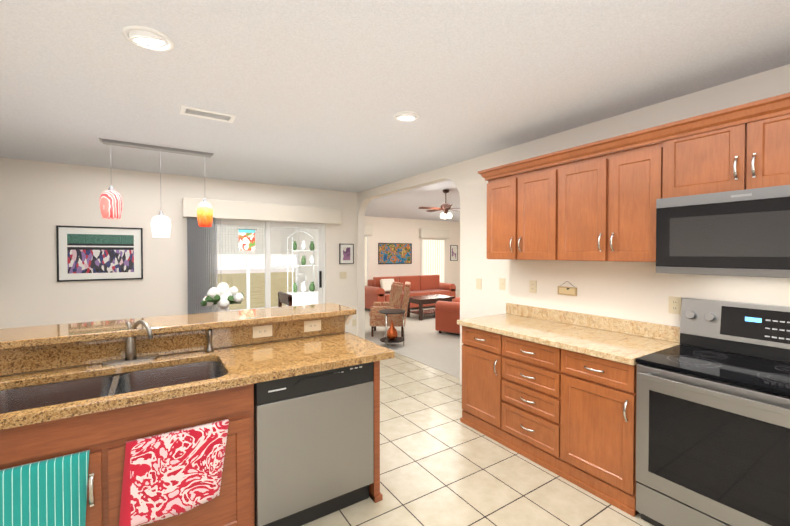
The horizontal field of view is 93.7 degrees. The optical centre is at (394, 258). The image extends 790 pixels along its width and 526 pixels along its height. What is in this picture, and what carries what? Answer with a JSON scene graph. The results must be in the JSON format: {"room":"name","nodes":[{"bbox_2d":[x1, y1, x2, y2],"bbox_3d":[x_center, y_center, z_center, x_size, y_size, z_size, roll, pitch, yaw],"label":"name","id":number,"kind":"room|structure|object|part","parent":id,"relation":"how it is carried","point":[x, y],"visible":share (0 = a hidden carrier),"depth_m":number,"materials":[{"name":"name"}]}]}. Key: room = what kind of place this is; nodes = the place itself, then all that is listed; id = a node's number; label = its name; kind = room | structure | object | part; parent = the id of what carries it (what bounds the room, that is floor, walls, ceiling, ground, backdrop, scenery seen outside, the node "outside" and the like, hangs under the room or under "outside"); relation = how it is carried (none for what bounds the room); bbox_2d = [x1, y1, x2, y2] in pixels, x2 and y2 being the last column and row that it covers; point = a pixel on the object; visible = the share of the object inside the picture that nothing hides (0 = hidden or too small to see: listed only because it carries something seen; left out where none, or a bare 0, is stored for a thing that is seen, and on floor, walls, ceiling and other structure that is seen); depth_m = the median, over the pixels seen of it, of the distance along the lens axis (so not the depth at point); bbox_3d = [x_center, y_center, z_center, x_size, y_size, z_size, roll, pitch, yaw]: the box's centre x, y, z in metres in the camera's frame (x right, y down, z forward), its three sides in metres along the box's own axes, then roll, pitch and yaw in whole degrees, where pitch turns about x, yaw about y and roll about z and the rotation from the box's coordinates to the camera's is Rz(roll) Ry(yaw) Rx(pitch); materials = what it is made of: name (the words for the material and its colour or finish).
{"room":"kitchen","nodes":[
{"label":"kitchen","id":0,"kind":"room"},
{"bbox_2d":[0,157,357,335],"bbox_3d":[-2.588,-0.240,5.207,4.540,3.350,0.130,-1,1,-33],"label":"wall","id":1,"kind":"structure","parent":0,"point":[40,201],"depth_m":4.54,"materials":[{"name":"white paint"}]},
{"bbox_2d":[56,225,142,281],"bbox_3d":[-3.555,-0.059,4.492,0.820,0.650,0.019,-1,1,-33],"label":"framed picture","id":2,"kind":"object","parent":1,"relation":"attached to","point":[87,253],"visible":0.92,"depth_m":4.47,"materials":[{"name":"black paper"}]},
{"bbox_2d":[67,234,133,273],"bbox_3d":[-3.554,-0.059,4.491,0.634,0.464,0.002,-1,1,-33],"label":"art","id":3,"kind":"object","parent":2,"relation":"attached to","point":[86,253],"depth_m":4.48},
{"bbox_2d":[187,217,217,313],"bbox_3d":[-2.613,0.418,5.039,0.374,1.940,0.084,-1,1,-33],"label":"blinds","id":4,"kind":"object","parent":1,"relation":"attached to","point":[198,288],"visible":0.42,"depth_m":5.01,"materials":[{"name":"grey fabric"}]},
{"bbox_2d":[210,225,264,309],"bbox_3d":[-2.296,0.417,5.428,0.760,1.790,0.006,-1,1,-33],"label":"glass","id":5,"kind":"object","parent":1,"relation":"attached to","point":[223,225],"depth_m":5.47,"materials":[{"name":"glass"}]},
{"bbox_2d":[212,254,298,311],"bbox_3d":[-3.488,0.217,6.526,4.619,2.400,3.050,-1,1,-33],"label":"wall frame","id":6,"kind":"object","parent":1,"relation":"attached to","point":[248,267],"depth_m":8.38,"materials":[{"name":"white plastic"}]},
{"bbox_2d":[215,225,298,253],"bbox_3d":[-4.209,-0.531,7.745,4.488,0.860,0.020,-1,1,-33],"label":"shades","id":7,"kind":"object","parent":1,"relation":"attached to","point":[231,235],"depth_m":8.46,"materials":[{"name":"white fabric"}]},
{"bbox_2d":[182,198,340,223],"bbox_3d":[-1.860,-0.684,5.511,2.260,0.250,0.138,-1,1,-33],"label":"valance","id":8,"kind":"object","parent":1,"relation":"attached to","point":[234,210],"visible":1,"depth_m":5.40,"materials":[{"name":"fabric"}]},
{"bbox_2d":[220,219,220,248],"bbox_3d":[-2.433,-0.077,5.173,0.014,0.945,0.016,-1,1,-33],"label":"wand","id":9,"kind":"object","parent":8,"relation":"hanging from","point":[220,233],"visible":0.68,"depth_m":5.17,"materials":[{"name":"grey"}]},
{"bbox_2d":[202,219,324,307],"bbox_3d":[-1.935,0.414,5.634,1.830,2.030,0.080,-1,1,-33],"label":"door frame","id":10,"kind":"structure","parent":1,"relation":"attached to","point":[267,225],"depth_m":5.62,"materials":[{"name":"white plastic"}]},
{"bbox_2d":[271,227,321,306],"bbox_3d":[-1.548,0.411,5.846,0.810,1.790,0.038,-1,1,-33],"label":"glass","id":11,"kind":"object","parent":1,"relation":"attached to","point":[272,266],"depth_m":5.87,"materials":[{"name":"clear glass"}]},
{"bbox_3d":[-1.216,0.338,6.046,0.035,0.270,0.013,-1,1,-33],"label":"sliding door frame handle","id":12,"kind":"part","parent":11,"relation":"part of","materials":[{"name":"black metal"}]},
{"bbox_2d":[340,272,346,278],"bbox_3d":[-0.871,0.281,6.244,0.120,0.116,0.012,-1,1,-33],"label":"light switch","id":13,"kind":"object","parent":1,"relation":"attached to","point":[343,275],"visible":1,"depth_m":6.25,"materials":[{"name":"beige plastic"}]},
{"bbox_2d":[339,244,353,263],"bbox_3d":[-0.819,-0.080,6.268,0.260,0.340,0.019,-1,1,-33],"label":"framed picture","id":14,"kind":"object","parent":1,"relation":"attached to","point":[346,253],"visible":0.98,"depth_m":6.26,"materials":[{"name":"black"}]},
{"bbox_2d":[343,247,349,259],"bbox_3d":[-0.818,-0.080,6.267,0.136,0.216,0.002,-1,1,-33],"label":"art","id":15,"kind":"object","parent":14,"relation":"attached to","point":[346,250],"depth_m":6.26},
{"bbox_2d":[0,0,789,192],"bbox_3d":[-0.375,-1.128,1.904,4.410,0.120,7.800,-1,1,-33],"label":"ceiling","id":16,"kind":"structure","parent":0,"point":[316,94],"depth_m":2.15,"materials":[{"name":"white paint"}]},
{"bbox_2d":[122,25,173,50],"bbox_3d":[-1.190,-1.069,1.793,0.210,0.076,0.210,-1,1,-33],"label":"recessed light","id":17,"kind":"object","parent":16,"relation":"in","point":[137,35],"visible":0.98,"depth_m":1.75,"materials":[{"name":"white plastic"}]},
{"bbox_2d":[99,138,213,181],"label":"pendant light fixture","id":18,"kind":"object","parent":16,"relation":"hanging from","point":[105,141],"depth_m":3.62,"materials":[{"name":"silver metal"}]},
{"bbox_2d":[99,185,122,218],"label":"pendant light fixture","id":19,"kind":"object","parent":18,"relation":"hanging from","point":[111,202],"depth_m":3.39,"materials":[{"name":"red glass"}]},
{"bbox_3d":[-2.640,-0.505,3.447,0.176,0.259,0.176,-1,1,-33],"label":"lamp shade","id":20,"kind":"part","parent":19,"relation":"part of","materials":[{"name":"glass"}]},
{"bbox_3d":[-2.313,-0.747,3.656,0.048,0.640,0.047,-1,1,-33],"label":"cord","id":21,"kind":"part","parent":18,"relation":"part of","materials":[{"name":"silver metal"}]},
{"bbox_2d":[151,211,170,237],"label":"pendant light fixture","id":22,"kind":"object","parent":18,"relation":"hanging from","point":[160,224],"depth_m":3.60,"materials":[{"name":"white glass"}]},
{"bbox_3d":[-2.313,-0.318,3.662,0.172,0.218,0.172,-1,1,-33],"label":"lamp shade","id":23,"kind":"part","parent":22,"relation":"part of","materials":[{"name":"white glass"}]},
{"bbox_2d":[197,198,212,226],"label":"pendant light fixture","id":24,"kind":"object","parent":16,"relation":"hanging from","point":[204,209],"depth_m":3.82,"materials":[{"name":"orange glass"}]},
{"bbox_3d":[-1.986,-0.462,3.872,0.156,0.256,0.156,-1,1,-33],"label":"lamp shade","id":25,"kind":"part","parent":24,"relation":"part of","materials":[{"name":"orange glass"}]},
{"bbox_2d":[180,105,236,122],"bbox_3d":[-1.395,-1.074,2.769,0.360,0.012,0.180,-1,1,-33],"label":"ceiling vent","id":26,"kind":"object","parent":16,"relation":"in","point":[214,114],"visible":0.98,"depth_m":2.75,"materials":[{"name":"white plastic"}]},
{"bbox_2d":[394,111,418,120],"bbox_3d":[0.087,-1.083,2.800,0.196,0.072,0.196,-1,1,-33],"label":"recessed light","id":27,"kind":"object","parent":16,"relation":"in","point":[406,114],"visible":1,"depth_m":2.75,"materials":[{"name":"white plastic"}]},
{"bbox_2d":[365,306,459,378],"bbox_3d":[2.241,1.431,7.471,5.740,0.064,8.030,-1,1,-33],"label":"floor","id":28,"kind":"structure","parent":0,"point":[426,343],"depth_m":6.25,"materials":[{"name":"beige carpet"}]},
{"bbox_2d":[369,282,410,336],"bbox_3d":[-0.085,0.927,6.886,0.753,0.960,0.686,0,1,2],"label":"chair","id":29,"kind":"object","parent":28,"relation":"on","point":[377,318],"visible":0.88,"depth_m":6.57,"materials":[{"name":"fabric"}]},
{"bbox_2d":[379,309,404,347],"bbox_3d":[-0.046,1.134,6.013,0.430,0.570,0.430,-1,1,-33],"label":"round side table","id":30,"kind":"object","parent":28,"relation":"on","point":[386,339],"visible":0.88,"depth_m":5.95,"materials":[{"name":"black metal"}]},
{"bbox_2d":[387,321,397,339],"bbox_3d":[-0.046,1.161,6.013,0.190,0.300,0.187,-1,1,-33],"label":"vase","id":31,"kind":"object","parent":30,"relation":"on","point":[392,333],"visible":0.98,"depth_m":5.96,"materials":[{"name":"orange ceramic"}]},
{"bbox_2d":[365,275,455,308],"bbox_3d":[0.422,0.921,10.248,2.630,0.875,0.900,-1,1,-33],"label":"sofa","id":32,"kind":"object","parent":28,"relation":"on","point":[421,285],"visible":0.54,"depth_m":10.14,"materials":[{"name":"fabric"}]},
{"bbox_2d":[380,279,393,291],"bbox_3d":[-0.187,0.697,9.659,0.400,0.338,0.197,-1,1,-33],"label":"sofa cushion","id":33,"kind":"object","parent":32,"relation":"on","point":[385,284],"visible":0.6,"depth_m":9.58,"materials":[{"name":"fabric"}]},
{"bbox_2d":[406,294,454,320],"bbox_3d":[0.813,1.142,8.758,1.030,0.475,0.650,-1,1,-33],"label":"coffee table","id":34,"kind":"object","parent":28,"relation":"on","point":[425,299],"visible":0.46,"depth_m":8.56,"materials":[{"name":"brown wood"}]},
{"bbox_2d":[435,297,459,333],"bbox_3d":[1.370,0.987,7.050,0.860,0.835,0.970,1,1,37],"label":"armchair","id":35,"kind":"object","parent":28,"relation":"on","point":[447,315],"visible":0.38,"depth_m":6.78,"materials":[{"name":"red fabric"}]},
{"bbox_2d":[365,216,459,296],"bbox_3d":[0.090,-0.319,10.760,5.740,3.350,0.130,-1,1,-33],"label":"wall","id":36,"kind":"structure","parent":0,"point":[393,230],"depth_m":10.85,"materials":[{"name":"beige paint"}]},
{"bbox_2d":[365,235,368,285],"bbox_3d":[-1.323,0.346,9.741,1.430,1.950,0.054,-1,1,-33],"label":"window blinds","id":37,"kind":"object","parent":36,"relation":"attached to","point":[366,259],"visible":0.04,"depth_m":10.11,"materials":[{"name":"white"}]},
{"bbox_2d":[365,225,372,234],"bbox_3d":[-1.302,-0.771,9.694,1.570,0.275,0.129,-1,1,-33],"label":"valance","id":38,"kind":"object","parent":36,"relation":"attached to","point":[368,229],"visible":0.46,"depth_m":10.01,"materials":[{"name":"fabric"}]},
{"bbox_2d":[378,243,411,263],"bbox_3d":[0.014,-0.142,10.623,1.140,0.600,0.019,-1,1,-33],"label":"landscape picture","id":39,"kind":"object","parent":36,"relation":"attached to","point":[394,253],"visible":1,"depth_m":10.61,"materials":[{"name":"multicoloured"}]},
{"bbox_2d":[421,238,445,282],"bbox_3d":[1.198,0.138,11.374,0.980,1.520,0.054,-1,1,-33],"label":"window blinds","id":40,"kind":"object","parent":36,"relation":"attached to","point":[433,256],"visible":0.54,"depth_m":11.40,"materials":[{"name":"white"}]},
{"bbox_2d":[419,228,449,238],"bbox_3d":[1.218,-0.764,11.330,1.120,0.275,0.129,-1,1,-33],"label":"valance","id":41,"kind":"object","parent":36,"relation":"attached to","point":[433,233],"visible":1,"depth_m":11.24,"materials":[{"name":"fabric"}]},
{"bbox_2d":[450,245,457,260],"bbox_3d":[1.884,-0.179,11.837,0.300,0.500,0.019,-1,1,-33],"label":"framed picture","id":42,"kind":"object","parent":36,"relation":"attached to","point":[453,252],"visible":0.96,"depth_m":11.83,"materials":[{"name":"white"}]},
{"bbox_2d":[452,247,455,258],"bbox_3d":[1.885,-0.179,11.835,0.180,0.380,0.002,-1,1,-33],"label":"art","id":43,"kind":"object","parent":42,"relation":"attached to","point":[453,248],"depth_m":11.83},
{"bbox_2d":[365,180,459,221],"bbox_3d":[2.276,-1.517,7.375,5.740,0.842,8.160,-1,1,-33],"label":"ceiling","id":44,"kind":"structure","parent":0,"point":[406,204],"depth_m":9.32,"materials":[{"name":"white paint"}]},
{"bbox_2d":[440,190,450,213],"bbox_3d":[1.163,-1.293,8.468,0.250,0.550,0.250,-1,1,-33],"label":"motor","id":45,"kind":"object","parent":44,"relation":"hanging from","point":[443,205],"visible":0.88,"depth_m":8.41,"materials":[{"name":"brown metal"}]},
{"bbox_2d":[418,207,441,211],"bbox_3d":[0.863,-1.139,8.578,0.489,0.034,0.841,0,1,18],"label":"blade","id":46,"kind":"object","parent":45,"relation":"attached to","point":[437,208],"depth_m":8.39,"materials":[{"name":"brown wood"}]},
{"bbox_2d":[440,213,451,218],"bbox_3d":[1.145,-0.975,8.461,0.248,0.125,0.267,-1,1,-33],"label":"lights","id":47,"kind":"object","parent":45,"relation":"attached to","point":[446,216],"visible":0.98,"depth_m":8.39},
{"bbox_2d":[302,352,653,525],"bbox_3d":[-0.375,1.512,1.941,4.670,0.060,8.060,-1,1,-33],"label":"floor","id":48,"kind":"structure","parent":0,"point":[441,464],"depth_m":2.48,"materials":[{"name":"beige tile"}]},
{"bbox_2d":[0,335,115,525],"bbox_3d":[-1.660,0.956,1.698,0.590,1.058,0.765,-1,1,-33],"label":"base cabinet","id":49,"kind":"object","parent":48,"relation":"on","point":[103,392],"depth_m":1.74,"materials":[{"name":"brown wood"}]},
{"bbox_2d":[0,450,89,525],"bbox_3d":[-1.644,0.999,1.247,0.957,0.421,0.038,-1,1,-33],"label":"towel","id":50,"kind":"object","parent":49,"relation":"hanging from","point":[50,492],"visible":1,"depth_m":1.43,"materials":[{"name":"teal fabric"}]},
{"bbox_2d":[108,323,259,525],"bbox_3d":[-1.162,0.951,2.021,0.598,1.058,0.765,-1,1,-33],"label":"base cabinet","id":51,"kind":"object","parent":48,"relation":"on","point":[157,358],"depth_m":1.84,"materials":[{"name":"brown wood"}]},
{"bbox_2d":[119,419,228,525],"bbox_3d":[-0.984,0.968,1.675,0.430,0.370,0.038,-1,1,-33],"label":"hanging towel","id":52,"kind":"object","parent":51,"relation":"hanging from","point":[171,474],"visible":1,"depth_m":1.66,"materials":[{"name":"red fabric"}]},
{"bbox_2d":[0,303,355,346],"bbox_3d":[-1.539,0.401,2.171,2.716,0.039,0.430,-1,1,-33],"label":"countertop","id":53,"kind":"structure","parent":51,"relation":"on","point":[9,337],"depth_m":2.17,"materials":[{"name":"brown stone"}]},
{"bbox_2d":[0,351,394,430],"bbox_3d":[-1.305,0.596,1.790,2.692,0.054,0.651,-1,1,-33],"label":"countertop","id":54,"kind":"structure","parent":51,"relation":"on","point":[182,390],"depth_m":1.63,"materials":[{"name":"brown stone"}]},
{"bbox_2d":[0,361,225,413],"bbox_3d":[-1.328,0.711,1.746,0.958,0.200,0.478,-1,1,-33],"label":"sink","id":55,"kind":"object","parent":54,"relation":"in","point":[213,402],"depth_m":1.82,"materials":[{"name":"silver metal"}]},
{"bbox_2d":[102,320,157,365],"bbox_3d":[-1.427,0.451,1.996,0.250,0.229,0.144,-1,1,-33],"label":"faucet","id":56,"kind":"object","parent":54,"relation":"on","point":[136,345],"depth_m":2.02,"materials":[{"name":"grey metal"}]},
{"bbox_2d":[278,291,292,306],"bbox_3d":[-1.361,0.916,3.939,0.440,1.075,0.440,-1,1,-33],"label":"dining chair","id":57,"kind":"object","parent":48,"relation":"on","point":[284,298],"visible":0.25,"depth_m":4.00,"materials":[{"name":"brown wood"}]},
{"bbox_2d":[254,362,373,525],"bbox_3d":[-0.578,1.041,2.302,0.680,0.872,0.625,-1,1,-33],"label":"dishwasher","id":58,"kind":"object","parent":48,"relation":"on","point":[313,446],"visible":0.75,"depth_m":2.02,"materials":[{"name":"silver metal"}]},
{"bbox_3d":[-0.418,0.658,2.031,0.538,0.046,0.006,-1,1,-33],"label":"panel","id":59,"kind":"part","parent":58,"relation":"part of","materials":[{"name":"black plastic"}]},
{"bbox_2d":[240,315,391,502],"bbox_3d":[-0.595,0.946,2.389,0.802,1.058,0.765,-1,1,-33],"label":"base cabinet","id":60,"kind":"object","parent":48,"relation":"on","point":[283,342],"depth_m":2.39,"materials":[{"name":"brown stone"}]},
{"bbox_2d":[460,327,496,440],"bbox_3d":[0.985,1.026,3.288,0.646,0.874,0.450,-1,1,-33],"label":"base cabinet","id":61,"kind":"object","parent":48,"relation":"on","point":[479,348],"depth_m":3.12,"materials":[{"name":"brown wood"}]},
{"bbox_2d":[497,335,556,473],"bbox_3d":[1.245,1.031,2.888,0.646,0.874,0.505,-1,1,-33],"label":"base cabinet","id":62,"kind":"object","parent":48,"relation":"on","point":[554,391],"depth_m":2.72,"materials":[{"name":"brown wood"}]},
{"bbox_2d":[557,347,638,516],"bbox_3d":[1.510,1.037,2.481,0.646,0.874,0.466,-1,1,-33],"label":"base cabinet","id":63,"kind":"object","parent":48,"relation":"on","point":[597,398],"depth_m":2.29,"materials":[{"name":"brown wood"}]},
{"bbox_2d":[457,315,681,366],"bbox_3d":[1.230,0.574,2.883,0.672,0.040,1.456,-1,1,-33],"label":"countertop","id":64,"kind":"structure","parent":63,"relation":"on","point":[613,346],"depth_m":2.65,"materials":[{"name":"beige stone"}]},
{"bbox_2d":[636,298,789,525],"bbox_3d":[1.820,0.873,1.944,0.703,1.217,0.754,-1,1,-33],"label":"range","id":65,"kind":"object","parent":48,"relation":"on","point":[712,437],"visible":1,"depth_m":1.89,"materials":[{"name":"silver metal"}]},
{"bbox_2d":[636,344,789,396],"bbox_3d":[1.810,0.576,1.933,0.594,0.023,0.754,-1,1,-33],"label":"cooktop","id":66,"kind":"object","parent":65,"relation":"in","point":[771,378],"depth_m":1.94,"materials":[{"name":"black glass"}]},
{"bbox_3d":[-2.204,1.084,3.550,1.400,0.750,1.100,-1,1,-33],"label":"dining table","id":67,"kind":"object","parent":48,"relation":"on","visible":0},
{"bbox_2d":[200,282,243,311],"bbox_3d":[-1.802,0.476,3.884,0.428,0.455,0.336,-1,1,-33],"label":"flower arrangement","id":68,"kind":"object","parent":67,"relation":"on","point":[222,296],"visible":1,"depth_m":3.81,"materials":[{"name":"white plant"}]},
{"bbox_2d":[298,64,789,384],"bbox_3d":[0.658,-0.230,4.495,0.130,3.350,11.260,-1,1,-33],"label":"wall","id":69,"kind":"structure","parent":0,"point":[640,291],"depth_m":3.05,"materials":[{"name":"white paint"}]},
{"bbox_2d":[476,278,481,288],"bbox_3d":[0.903,0.273,3.993,0.012,0.116,0.072,-1,1,-33],"label":"light switch","id":70,"kind":"object","parent":69,"relation":"attached to","point":[478,283],"visible":1,"depth_m":3.99,"materials":[{"name":"beige plastic"}]},
{"bbox_2d":[499,278,504,289],"bbox_3d":[1.077,0.257,3.724,0.012,0.116,0.072,-1,1,-33],"label":"light switch","id":71,"kind":"object","parent":69,"relation":"attached to","point":[501,283],"visible":1,"depth_m":3.72,"materials":[{"name":"beige plastic"}]},
{"bbox_2d":[486,152,553,259],"bbox_3d":[1.189,-0.400,3.229,0.346,0.816,0.716,-1,1,-33],"label":"upper cabinet","id":72,"kind":"object","parent":69,"relation":"attached to","point":[520,206],"depth_m":3.10,"materials":[{"name":"brown wood"}]},
{"bbox_2d":[529,280,536,292],"bbox_3d":[1.275,0.261,3.424,0.009,0.116,0.072,-1,1,-33],"label":"outlet","id":73,"kind":"object","parent":69,"relation":"attached to","point":[532,286],"visible":1,"depth_m":3.42,"materials":[{"name":"beige plastic"}]},
{"bbox_2d":[558,281,576,295],"bbox_3d":[1.458,0.249,3.137,0.012,0.121,0.170,-1,1,-33],"label":"kitchen sign","id":74,"kind":"object","parent":69,"relation":"attached to","point":[570,291],"visible":1,"depth_m":3.13,"materials":[{"name":"beige wood"}]},
{"bbox_2d":[554,140,605,260],"bbox_3d":[1.487,-0.393,2.771,0.346,0.816,0.378,-1,1,-33],"label":"upper cabinet","id":75,"kind":"object","parent":69,"relation":"attached to","point":[602,207],"depth_m":2.68,"materials":[{"name":"brown wood"}]},
{"bbox_2d":[505,303,679,342],"bbox_3d":[1.503,0.498,3.059,0.022,0.105,1.456,-1,1,-33],"label":"backsplash","id":76,"kind":"structure","parent":69,"relation":"attached to","point":[627,327],"depth_m":2.87,"materials":[{"name":"beige stone"}]},
{"bbox_2d":[602,125,661,261],"bbox_3d":[1.677,-0.389,2.478,0.346,0.816,0.319,-1,1,-33],"label":"upper cabinet","id":77,"kind":"object","parent":69,"relation":"attached to","point":[634,175],"depth_m":2.39,"materials":[{"name":"brown wood"}]},
{"bbox_2d":[669,296,681,314],"bbox_3d":[1.882,0.314,2.489,0.009,0.116,0.072,-1,1,-33],"label":"outlet","id":78,"kind":"object","parent":69,"relation":"attached to","point":[675,303],"visible":1,"depth_m":2.48,"materials":[{"name":"beige plastic"}]},
{"bbox_2d":[662,92,789,197],"bbox_3d":[1.973,-0.572,2.020,0.346,0.436,0.767,-1,1,-33],"label":"upper cabinet","id":79,"kind":"object","parent":69,"relation":"attached to","point":[744,146],"depth_m":1.98,"materials":[{"name":"brown wood"}]},
{"bbox_2d":[656,185,789,277],"bbox_3d":[1.910,-0.131,1.988,0.493,0.440,0.754,-1,1,-33],"label":"over-the-range microwave","id":80,"kind":"object","parent":79,"relation":"attached to","point":[746,232],"visible":1,"depth_m":1.94,"materials":[{"name":"silver metal"}]},
{"bbox_3d":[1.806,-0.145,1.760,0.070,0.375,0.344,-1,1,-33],"label":"handle","id":81,"kind":"part","parent":80,"relation":"part of","materials":[{"name":"silver metal"}]},
{"bbox_3d":[-3.405,1.448,6.609,4.669,0.055,3.070,-1,1,-33],"label":"floor","id":82,"kind":"structure","parent":0,"visible":0},
{"bbox_2d":[287,231,317,305],"bbox_3d":[-1.751,0.434,7.105,0.560,1.948,0.354,-1,1,-33],"label":"shelf","id":83,"kind":"object","parent":82,"relation":"on","point":[299,301],"depth_m":7.03,"materials":[{"name":"white metal"}]},
{"bbox_3d":[-3.405,-1.034,6.573,4.669,0.100,3.070,-1,1,-33],"label":"ceiling","id":84,"kind":"structure","parent":0,"visible":0},
{"bbox_2d":[239,229,256,250],"bbox_3d":[-2.766,-0.569,6.919,0.350,0.840,0.012,-1,1,-33],"label":"flag sign","id":85,"kind":"object","parent":84,"relation":"hanging from","point":[249,238],"depth_m":6.92,"materials":[{"name":"multicoloured"}]},
{"label":"outside","id":86,"kind":"structure","parent":0,"visible":0},
{"bbox_2d":[210,272,294,310],"bbox_3d":[-2.447,1.285,22.114,100.000,0.060,21.900,-1,1,-33],"label":"lawn","id":87,"kind":"structure","parent":86,"point":[280,280],"depth_m":18.04,"materials":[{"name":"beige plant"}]},
{"bbox_2d":[217,255,294,266],"bbox_3d":[-17.747,-0.211,45.665,100.000,2.260,0.300,-1,1,-33],"label":"fence","id":88,"kind":"object","parent":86,"point":[254,261],"depth_m":45.61,"materials":[{"name":"white"}]},
{"bbox_2d":[218,265,294,273],"bbox_3d":[-13.037,1.047,38.427,100.000,0.070,17.000,-1,1,-33],"label":"road","id":89,"kind":"structure","parent":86,"point":[251,271],"depth_m":33.54,"materials":[{"name":"white"}]}
]}

